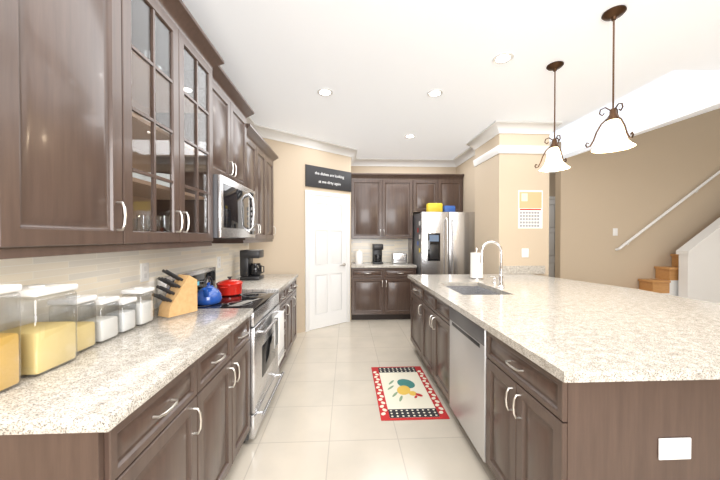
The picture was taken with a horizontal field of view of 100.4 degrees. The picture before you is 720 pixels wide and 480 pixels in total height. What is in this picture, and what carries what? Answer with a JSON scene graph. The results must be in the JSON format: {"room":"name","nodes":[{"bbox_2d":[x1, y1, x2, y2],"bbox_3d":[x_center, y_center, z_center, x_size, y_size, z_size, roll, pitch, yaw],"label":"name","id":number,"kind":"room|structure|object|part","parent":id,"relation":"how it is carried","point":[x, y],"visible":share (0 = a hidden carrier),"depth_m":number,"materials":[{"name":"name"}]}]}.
{"room":"kitchen","nodes":[
{"label":"kitchen","id":0,"kind":"room"},
{"bbox_2d":[0,243,251,331],"bbox_3d":[-1.370,-0.037,1.165,0.104,2.850,5.609,0,1,-2],"label":"wall","id":1,"kind":"structure","parent":0,"point":[109,273],"depth_m":1.56,"materials":[{"name":"beige tile"}]},
{"bbox_2d":[0,0,131,255],"bbox_3d":[-1.117,-0.595,0.970,0.379,1.230,0.447,0,1,-3],"label":"upper cabinet","id":2,"kind":"object","parent":1,"relation":"attached to","point":[125,125],"depth_m":0.95,"materials":[{"name":"brown wood"}]},
{"bbox_2d":[140,263,148,281],"bbox_3d":[-1.345,0.201,1.875,0.008,0.115,0.075,0,1,-3],"label":"outlet","id":3,"kind":"object","parent":1,"relation":"attached to","point":[144,271],"visible":1,"depth_m":1.87,"materials":[{"name":"white plastic"}]},
{"bbox_2d":[152,56,247,191],"bbox_3d":[-1.193,-0.821,2.358,0.349,0.745,0.760,0,1,-3],"label":"upper cabinet","id":4,"kind":"object","parent":1,"relation":"attached to","point":[200,125],"depth_m":1.94,"materials":[{"name":"brown wood"}]},
{"bbox_2d":[213,174,254,237],"bbox_3d":[-1.128,-0.228,2.366,0.474,0.427,0.752,0,1,-3],"label":"microwave","id":5,"kind":"object","parent":4,"relation":"attached to","point":[233,209],"visible":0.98,"depth_m":2.19,"materials":[{"name":"grey metal"}]},
{"bbox_2d":[217,256,220,267],"bbox_3d":[-1.392,0.221,2.964,0.008,0.115,0.075,0,1,-3],"label":"outlet","id":6,"kind":"object","parent":1,"relation":"attached to","point":[219,262],"visible":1,"depth_m":2.96,"materials":[{"name":"white plastic"}]},
{"bbox_2d":[204,124,267,239],"bbox_3d":[-1.235,-0.536,3.102,0.329,1.070,0.717,0,1,-3],"label":"upper cabinet","id":7,"kind":"object","parent":1,"relation":"attached to","point":[257,150],"depth_m":3.11,"materials":[{"name":"brown wood"}]},
{"bbox_2d":[246,117,255,129],"bbox_3d":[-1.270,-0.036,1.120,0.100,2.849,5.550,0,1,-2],"label":"crown molding","id":8,"kind":"structure","parent":1,"relation":"attached to","point":[249,120],"depth_m":3.71,"materials":[{"name":"white wood"}]},
{"bbox_2d":[268,148,275,239],"bbox_3d":[-1.259,-0.541,3.639,0.329,1.070,0.359,0,1,-3],"label":"upper cabinet","id":9,"kind":"object","parent":1,"relation":"attached to","point":[271,155],"depth_m":3.68,"materials":[{"name":"brown wood"}]},
{"bbox_2d":[252,138,343,332],"bbox_3d":[-0.846,-0.070,4.476,1.200,2.850,1.139,0,1,-2],"label":"wall","id":10,"kind":"structure","parent":0,"point":[286,253],"depth_m":4.29,"materials":[{"name":"beige paint"}]},
{"bbox_2d":[256,124,350,156],"bbox_3d":[-0.744,-1.431,4.409,1.200,0.124,1.099,0,1,-2],"label":"crown molding","id":11,"kind":"structure","parent":10,"relation":"attached to","point":[264,131],"depth_m":4.32,"materials":[{"name":"white wood"}]},
{"bbox_2d":[305,190,349,331],"bbox_3d":[-0.487,0.306,4.698,0.669,2.095,0.528,0,1,-3],"label":"pantry door","id":12,"kind":"structure","parent":10,"relation":"in","point":[327,260],"depth_m":4.67,"materials":[{"name":"white wood"}]},
{"bbox_2d":[305,164,350,191],"bbox_3d":[-0.475,-0.957,4.694,0.860,0.320,0.018,0,1,-41],"label":"sign","id":13,"kind":"object","parent":10,"relation":"attached to","point":[312,179],"visible":1,"depth_m":4.66,"materials":[{"name":"grey"}]},
{"bbox_2d":[315,171,343,178],"bbox_3d":[-0.468,-1.007,4.686,0.550,0.057,0.002,-1,1,-41],"label":"lettering","id":14,"kind":"object","parent":13,"relation":"attached to","point":[324,174],"visible":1,"depth_m":4.63,"materials":[{"name":"white paint"}]},
{"bbox_2d":[344,156,351,320],"bbox_3d":[-0.211,-0.078,5.290,0.101,2.850,0.590,0,1,-2],"label":"wall","id":15,"kind":"structure","parent":0,"point":[347,160],"depth_m":4.98,"materials":[{"name":"beige paint"}]},
{"bbox_2d":[351,148,357,164],"bbox_3d":[-0.108,-1.440,5.217,0.100,0.124,0.559,0,1,-2],"label":"crown molding","id":16,"kind":"structure","parent":15,"relation":"attached to","point":[353,151],"depth_m":5.13,"materials":[{"name":"white"}]},
{"bbox_2d":[225,319,496,479],"bbox_3d":[2.753,1.399,2.637,8.470,0.050,8.400,0,1,-3],"label":"floor","id":17,"kind":"structure","parent":0,"point":[321,420],"depth_m":2.21,"materials":[{"name":"tile"}]},
{"bbox_2d":[0,358,203,479],"bbox_3d":[-1.000,0.947,1.038,0.617,0.884,0.498,0,1,-3],"label":"base cabinet","id":18,"kind":"object","parent":17,"relation":"on","point":[160,398],"depth_m":0.93,"materials":[{"name":"brown wood"}]},
{"bbox_2d":[0,308,252,437],"bbox_3d":[-1.005,0.481,1.383,0.638,0.038,1.222,0,1,-3],"label":"countertop","id":19,"kind":"structure","parent":18,"relation":"on","point":[96,391],"depth_m":1.01,"materials":[{"name":"beige stone"}]},
{"bbox_2d":[0,284,21,392],"bbox_3d":[-1.159,0.300,0.883,0.162,0.329,0.162,0,1,-3],"label":"canister","id":20,"kind":"object","parent":19,"relation":"on","point":[10,344],"visible":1,"depth_m":0.93,"materials":[{"name":"clear plastic"}]},
{"bbox_2d":[0,284,77,376],"bbox_3d":[-1.168,0.314,1.083,0.162,0.299,0.162,0,1,-3],"label":"canister","id":21,"kind":"object","parent":19,"relation":"on","point":[46,346],"visible":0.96,"depth_m":1.06,"materials":[{"name":"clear plastic"}]},
{"bbox_2d":[47,295,96,353],"bbox_3d":[-1.196,0.347,1.252,0.112,0.229,0.112,0,1,-3],"label":"canister","id":22,"kind":"object","parent":19,"relation":"on","point":[85,334],"visible":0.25,"depth_m":1.25,"materials":[{"name":"clear plastic"}]},
{"bbox_2d":[78,296,119,342],"bbox_3d":[-1.201,0.361,1.383,0.112,0.199,0.112,0,1,-3],"label":"canister","id":23,"kind":"object","parent":19,"relation":"on","point":[106,327],"visible":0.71,"depth_m":1.37,"materials":[{"name":"clear plastic"}]},
{"bbox_2d":[104,297,136,332],"bbox_3d":[-1.207,0.374,1.513,0.102,0.169,0.102,0,1,-3],"label":"canister","id":24,"kind":"object","parent":19,"relation":"on","point":[127,320],"visible":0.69,"depth_m":1.49,"materials":[{"name":"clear plastic"}]},
{"bbox_2d":[121,287,154,325],"bbox_3d":[-1.213,0.358,1.642,0.112,0.199,0.112,0,1,-3],"label":"canister","id":25,"kind":"object","parent":19,"relation":"on","point":[144,309],"visible":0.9,"depth_m":1.61,"materials":[{"name":"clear plastic"}]},
{"bbox_2d":[152,269,196,317],"bbox_3d":[-1.138,0.315,1.842,0.100,0.281,0.230,0,1,25],"label":"knife block","id":26,"kind":"object","parent":19,"relation":"on","point":[180,298],"visible":0.98,"depth_m":1.83,"materials":[{"name":"brown wood"}]},
{"bbox_2d":[204,330,235,479],"bbox_3d":[-1.020,0.943,1.481,0.617,0.884,0.390,0,1,-3],"label":"base cabinet","id":27,"kind":"object","parent":17,"relation":"on","point":[220,362],"depth_m":1.54,"materials":[{"name":"brown wood"}]},
{"bbox_2d":[156,267,284,442],"bbox_3d":[-1.011,0.811,2.381,0.710,1.130,0.756,0,1,-3],"label":"range","id":28,"kind":"object","parent":17,"relation":"on","point":[266,339],"depth_m":2.30,"materials":[{"name":"grey metal"}]},
{"bbox_2d":[197,276,221,305],"bbox_3d":[-1.106,0.363,2.171,0.181,0.200,0.223,0,1,-3],"label":"kettle","id":29,"kind":"object","parent":28,"relation":"on","point":[209,294],"visible":1,"depth_m":2.13,"materials":[{"name":"blue metal"}]},
{"bbox_3d":[-1.102,0.384,2.538,0.210,0.151,0.258,0,1,-3],"label":"dutch oven","id":30,"kind":"part","parent":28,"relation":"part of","materials":[{"name":"red metal"}]},
{"bbox_2d":[236,318,249,455],"bbox_3d":[-1.035,0.939,1.837,0.617,0.884,0.321,0,1,-3],"label":"base cabinet","id":31,"kind":"object","parent":17,"relation":"on","point":[242,332],"depth_m":1.86,"materials":[{"name":"brown wood"}]},
{"bbox_2d":[278,286,287,370],"bbox_3d":[-1.085,0.928,2.964,0.617,0.884,0.400,0,1,-3],"label":"base cabinet","id":32,"kind":"object","parent":17,"relation":"on","point":[283,294],"depth_m":3.15,"materials":[{"name":"brown wood"}]},
{"bbox_2d":[288,282,295,352],"bbox_3d":[-1.102,0.924,3.363,0.617,0.884,0.400,0,1,-3],"label":"base cabinet","id":33,"kind":"object","parent":17,"relation":"on","point":[291,289],"depth_m":3.52,"materials":[{"name":"brown wood"}]},
{"bbox_2d":[216,274,297,289],"bbox_3d":[-1.089,0.462,3.299,0.638,0.038,1.082,0,1,-3],"label":"countertop","id":34,"kind":"structure","parent":33,"relation":"on","point":[270,281],"depth_m":3.13,"materials":[{"name":"beige stone"}]},
{"bbox_2d":[240,249,263,279],"bbox_3d":[-1.198,0.275,3.374,0.241,0.330,0.200,0,1,-3],"label":"coffee maker","id":35,"kind":"object","parent":34,"relation":"on","point":[250,269],"visible":0.98,"depth_m":3.28,"materials":[{"name":"black plastic"}]},
{"bbox_2d":[351,269,415,319],"bbox_3d":[0.388,0.905,5.325,1.090,0.885,0.645,0,1,-3],"label":"base cabinet","id":36,"kind":"object","parent":17,"relation":"on","point":[376,294],"depth_m":5.00,"materials":[{"name":"brown wood"}]},
{"bbox_2d":[351,261,416,268],"bbox_3d":[0.389,0.442,5.312,1.098,0.039,0.661,0,1,-3],"label":"countertop","id":37,"kind":"structure","parent":36,"relation":"on","point":[366,265],"depth_m":5.00,"materials":[{"name":"beige stone"}]},
{"bbox_2d":[355,250,362,263],"bbox_3d":[-0.019,0.298,5.357,0.136,0.245,0.136,0,1,-3],"label":"canister","id":38,"kind":"object","parent":37,"relation":"on","point":[358,256],"visible":1,"depth_m":5.30,"materials":[{"name":"white ceramic"}]},
{"bbox_2d":[372,244,382,263],"bbox_3d":[0.312,0.246,5.341,0.180,0.350,0.240,0,1,-3],"label":"coffee maker","id":39,"kind":"object","parent":37,"relation":"on","point":[377,249],"visible":1,"depth_m":5.25,"materials":[{"name":"black plastic"}]},
{"bbox_2d":[391,253,406,263],"bbox_3d":[0.693,0.325,5.339,0.260,0.192,0.180,0,1,-3],"label":"toaster","id":40,"kind":"object","parent":37,"relation":"on","point":[398,258],"visible":1,"depth_m":5.25,"materials":[{"name":"silver metal"}]},
{"bbox_2d":[371,366,449,420],"bbox_3d":[0.406,1.368,2.759,0.530,0.008,0.930,0,1,-3],"label":"rug","id":41,"kind":"object","parent":17,"relation":"on","point":[406,393],"visible":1,"depth_m":2.64,"materials":[{"name":"fabric"}]},
{"bbox_2d":[413,212,474,274],"bbox_3d":[1.398,0.449,5.183,0.882,1.800,0.956,0,1,-3],"label":"fridge","id":42,"kind":"object","parent":17,"relation":"on","point":[443,242],"visible":0.52,"depth_m":4.77,"materials":[{"name":"grey metal"}]},
{"bbox_2d":[426,203,443,211],"bbox_3d":[1.238,-0.530,4.994,0.250,0.159,0.120,0,1,-2],"label":"container","id":43,"kind":"object","parent":42,"relation":"on","point":[435,207],"depth_m":4.94,"materials":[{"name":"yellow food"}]},
{"bbox_2d":[444,206,454,211],"bbox_3d":[1.487,-0.510,5.015,0.190,0.119,0.100,0,1,-2],"label":"snacks","id":44,"kind":"object","parent":42,"relation":"on","point":[446,208],"depth_m":4.97,"materials":[{"name":"blue plastic"}]},
{"bbox_2d":[409,278,719,479],"bbox_3d":[1.453,0.933,2.455,1.604,0.884,2.640,0,1,-3],"label":"kitchen island","id":45,"kind":"object","parent":17,"relation":"on","point":[538,377],"depth_m":1.17,"materials":[{"name":"brown wood"}]},
{"bbox_2d":[408,274,719,381],"bbox_3d":[1.452,0.470,2.455,1.585,0.038,2.730,0,1,-3],"label":"island countertop","id":46,"kind":"structure","parent":45,"relation":"on","point":[581,333],"depth_m":1.57,"materials":[{"name":"beige stone"}]},
{"bbox_2d":[448,286,499,293],"bbox_3d":[1.044,0.585,2.812,0.450,0.222,0.705,0,1,-3],"label":"sink","id":47,"kind":"object","parent":46,"relation":"in","point":[459,289],"depth_m":3.15,"materials":[{"name":"silver metal"}]},
{"bbox_2d":[470,248,483,279],"bbox_3d":[1.323,0.265,3.404,0.150,0.350,0.150,0,1,-3],"label":"paper towel holder","id":48,"kind":"object","parent":46,"relation":"on","point":[476,269],"visible":0.98,"depth_m":3.35,"materials":[{"name":"white paper"}]},
{"bbox_2d":[480,241,504,287],"bbox_3d":[1.245,0.226,2.840,0.235,0.438,0.101,0,1,-3],"label":"faucet","id":49,"kind":"object","parent":46,"relation":"on","point":[500,278],"visible":1,"depth_m":2.81,"materials":[{"name":"silver metal"}]},
{"bbox_2d":[658,437,690,459],"bbox_3d":[1.170,0.776,1.115,0.125,0.080,0.008,0,1,-3],"label":"outlet","id":50,"kind":"object","parent":45,"relation":"attached to","point":[674,448],"visible":1,"depth_m":1.11,"materials":[{"name":"white plastic"}]},
{"bbox_2d":[638,229,703,295],"bbox_3d":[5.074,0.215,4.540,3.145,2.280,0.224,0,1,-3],"label":"stairs","id":51,"kind":"structure","parent":17,"relation":"on","point":[665,280],"depth_m":4.43,"materials":[{"name":"brown wood"}]},
{"bbox_2d":[352,166,447,261],"bbox_3d":[1.042,-0.082,5.718,2.640,2.850,0.104,0,1,-2],"label":"wall","id":52,"kind":"structure","parent":0,"point":[390,246],"depth_m":5.64,"materials":[{"name":"beige paint"}]},
{"bbox_2d":[351,173,414,240],"bbox_3d":[0.382,-0.594,5.458,1.090,1.140,0.349,0,1,-3],"label":"upper cabinet","id":53,"kind":"object","parent":52,"relation":"attached to","point":[386,205],"depth_m":5.28,"materials":[{"name":"brown wood"}]},
{"bbox_2d":[351,158,458,166],"bbox_3d":[0.829,-1.443,5.597,2.005,0.124,0.100,0,1,-2],"label":"crown molding","id":54,"kind":"structure","parent":52,"relation":"attached to","point":[391,162],"depth_m":5.59,"materials":[{"name":"white"}]},
{"bbox_2d":[415,174,462,212],"bbox_3d":[1.379,-0.830,5.499,0.898,0.670,0.349,0,1,-3],"label":"upper cabinet","id":55,"kind":"object","parent":52,"relation":"attached to","point":[446,189],"depth_m":5.32,"materials":[{"name":"brown wood"}]},
{"bbox_2d":[182,0,719,172],"bbox_3d":[2.753,-2.037,2.603,8.470,1.678,8.400,0,1,-3],"label":"ceiling","id":56,"kind":"structure","parent":0,"point":[380,69],"depth_m":2.54,"materials":[{"name":"white paint"}]},
{"bbox_2d":[317,88,332,96],"bbox_3d":[-0.350,-1.474,3.000,0.160,0.008,0.160,0,1,-3],"label":"recessed light","id":57,"kind":"object","parent":56,"relation":"in","point":[325,92],"visible":1,"depth_m":3.00,"materials":[{"name":"white"}]},
{"bbox_2d":[404,134,415,137],"bbox_3d":[0.718,-1.487,4.307,0.160,0.008,0.160,0,1,-3],"label":"recessed light","id":58,"kind":"object","parent":56,"relation":"in","point":[410,136],"visible":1,"depth_m":4.31,"materials":[{"name":"white plastic"}]},
{"bbox_2d":[427,89,442,96],"bbox_3d":[0.755,-1.475,3.021,0.160,0.008,0.160,0,1,-3],"label":"recessed light","id":59,"kind":"object","parent":56,"relation":"in","point":[435,93],"visible":1,"depth_m":3.02,"materials":[{"name":"white"}]},
{"bbox_2d":[492,52,513,64],"bbox_3d":[1.159,-1.469,2.430,0.160,0.008,0.160,0,1,-3],"label":"recessed light","id":60,"kind":"object","parent":56,"relation":"in","point":[503,58],"visible":1,"depth_m":2.43,"materials":[{"name":"white"}]},
{"bbox_2d":[534,61,569,171],"bbox_3d":[1.646,-1.037,2.515,0.256,0.874,0.259,0,1,-3],"label":"pendant light","id":61,"kind":"object","parent":56,"relation":"hanging from","point":[555,161],"visible":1,"depth_m":2.52,"materials":[{"name":"white glass"}]},
{"bbox_2d":[585,5,635,152],"bbox_3d":[1.639,-1.031,1.921,0.256,0.874,0.259,0,1,-3],"label":"pendant light","id":62,"kind":"object","parent":56,"relation":"hanging from","point":[614,137],"visible":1,"depth_m":1.92,"materials":[{"name":"white glass"}]},
{"bbox_2d":[448,133,551,276],"bbox_3d":[2.074,-0.072,4.765,0.660,2.850,1.840,0,1,-2],"label":"wall","id":63,"kind":"structure","parent":0,"point":[491,187],"depth_m":3.87,"materials":[{"name":"beige paint"}]},
{"bbox_2d":[474,122,562,166],"bbox_3d":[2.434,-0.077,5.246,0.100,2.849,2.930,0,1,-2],"label":"crown molding","id":64,"kind":"structure","parent":63,"relation":"attached to","point":[557,123],"depth_m":3.94,"materials":[{"name":"white"}]},
{"bbox_2d":[522,249,528,256],"bbox_3d":[2.128,0.168,3.862,0.090,0.115,0.009,0,1,-3],"label":"light switch","id":65,"kind":"object","parent":63,"relation":"attached to","point":[525,252],"visible":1,"depth_m":3.86,"materials":[{"name":"white plastic"}]},
{"bbox_2d":[500,121,555,153],"bbox_3d":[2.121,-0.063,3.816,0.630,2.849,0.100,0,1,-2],"label":"crown molding","id":66,"kind":"structure","parent":63,"relation":"attached to","point":[506,127],"depth_m":3.82,"materials":[{"name":"white wood"}]},
{"bbox_2d":[518,190,542,227],"bbox_3d":[2.193,-0.393,3.861,0.320,0.490,0.006,0,1,-3],"label":"calendar","id":67,"kind":"object","parent":63,"relation":"attached to","point":[530,208],"visible":1,"depth_m":3.86,"materials":[{"name":"white paper"}]},
{"bbox_2d":[549,196,554,276],"bbox_3d":[4.114,0.175,6.756,0.940,2.315,0.060,0,1,-3],"label":"hall door","id":68,"kind":"structure","parent":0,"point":[551,238],"depth_m":6.78,"materials":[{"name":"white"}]},
{"bbox_2d":[552,108,719,288],"bbox_3d":[4.912,-0.747,4.712,3.714,4.200,0.120,0,1,-2],"label":"wall","id":69,"kind":"structure","parent":0,"point":[648,178],"depth_m":4.63,"materials":[{"name":"beige paint"}]},
{"bbox_2d":[613,228,617,235],"bbox_3d":[3.923,-0.123,4.609,0.075,0.115,0.009,0,1,-3],"label":"light switch","id":70,"kind":"object","parent":69,"relation":"attached to","point":[615,231],"visible":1,"depth_m":4.61,"materials":[{"name":"white plastic"}]},
{"bbox_2d":[615,170,719,250],"bbox_3d":[5.340,-0.896,4.633,2.849,2.126,0.068,0,1,-3],"label":"handrail","id":71,"kind":"object","parent":69,"relation":"attached to","point":[695,190],"visible":1,"depth_m":4.58,"materials":[{"name":"white wood"}]},
{"bbox_2d":[676,217,719,303],"bbox_3d":[5.720,-0.039,4.364,2.170,2.791,0.160,0,1,-3],"label":"wall","id":72,"kind":"structure","parent":0,"point":[699,266],"depth_m":4.28,"materials":[{"name":"white paint"}]}
]}

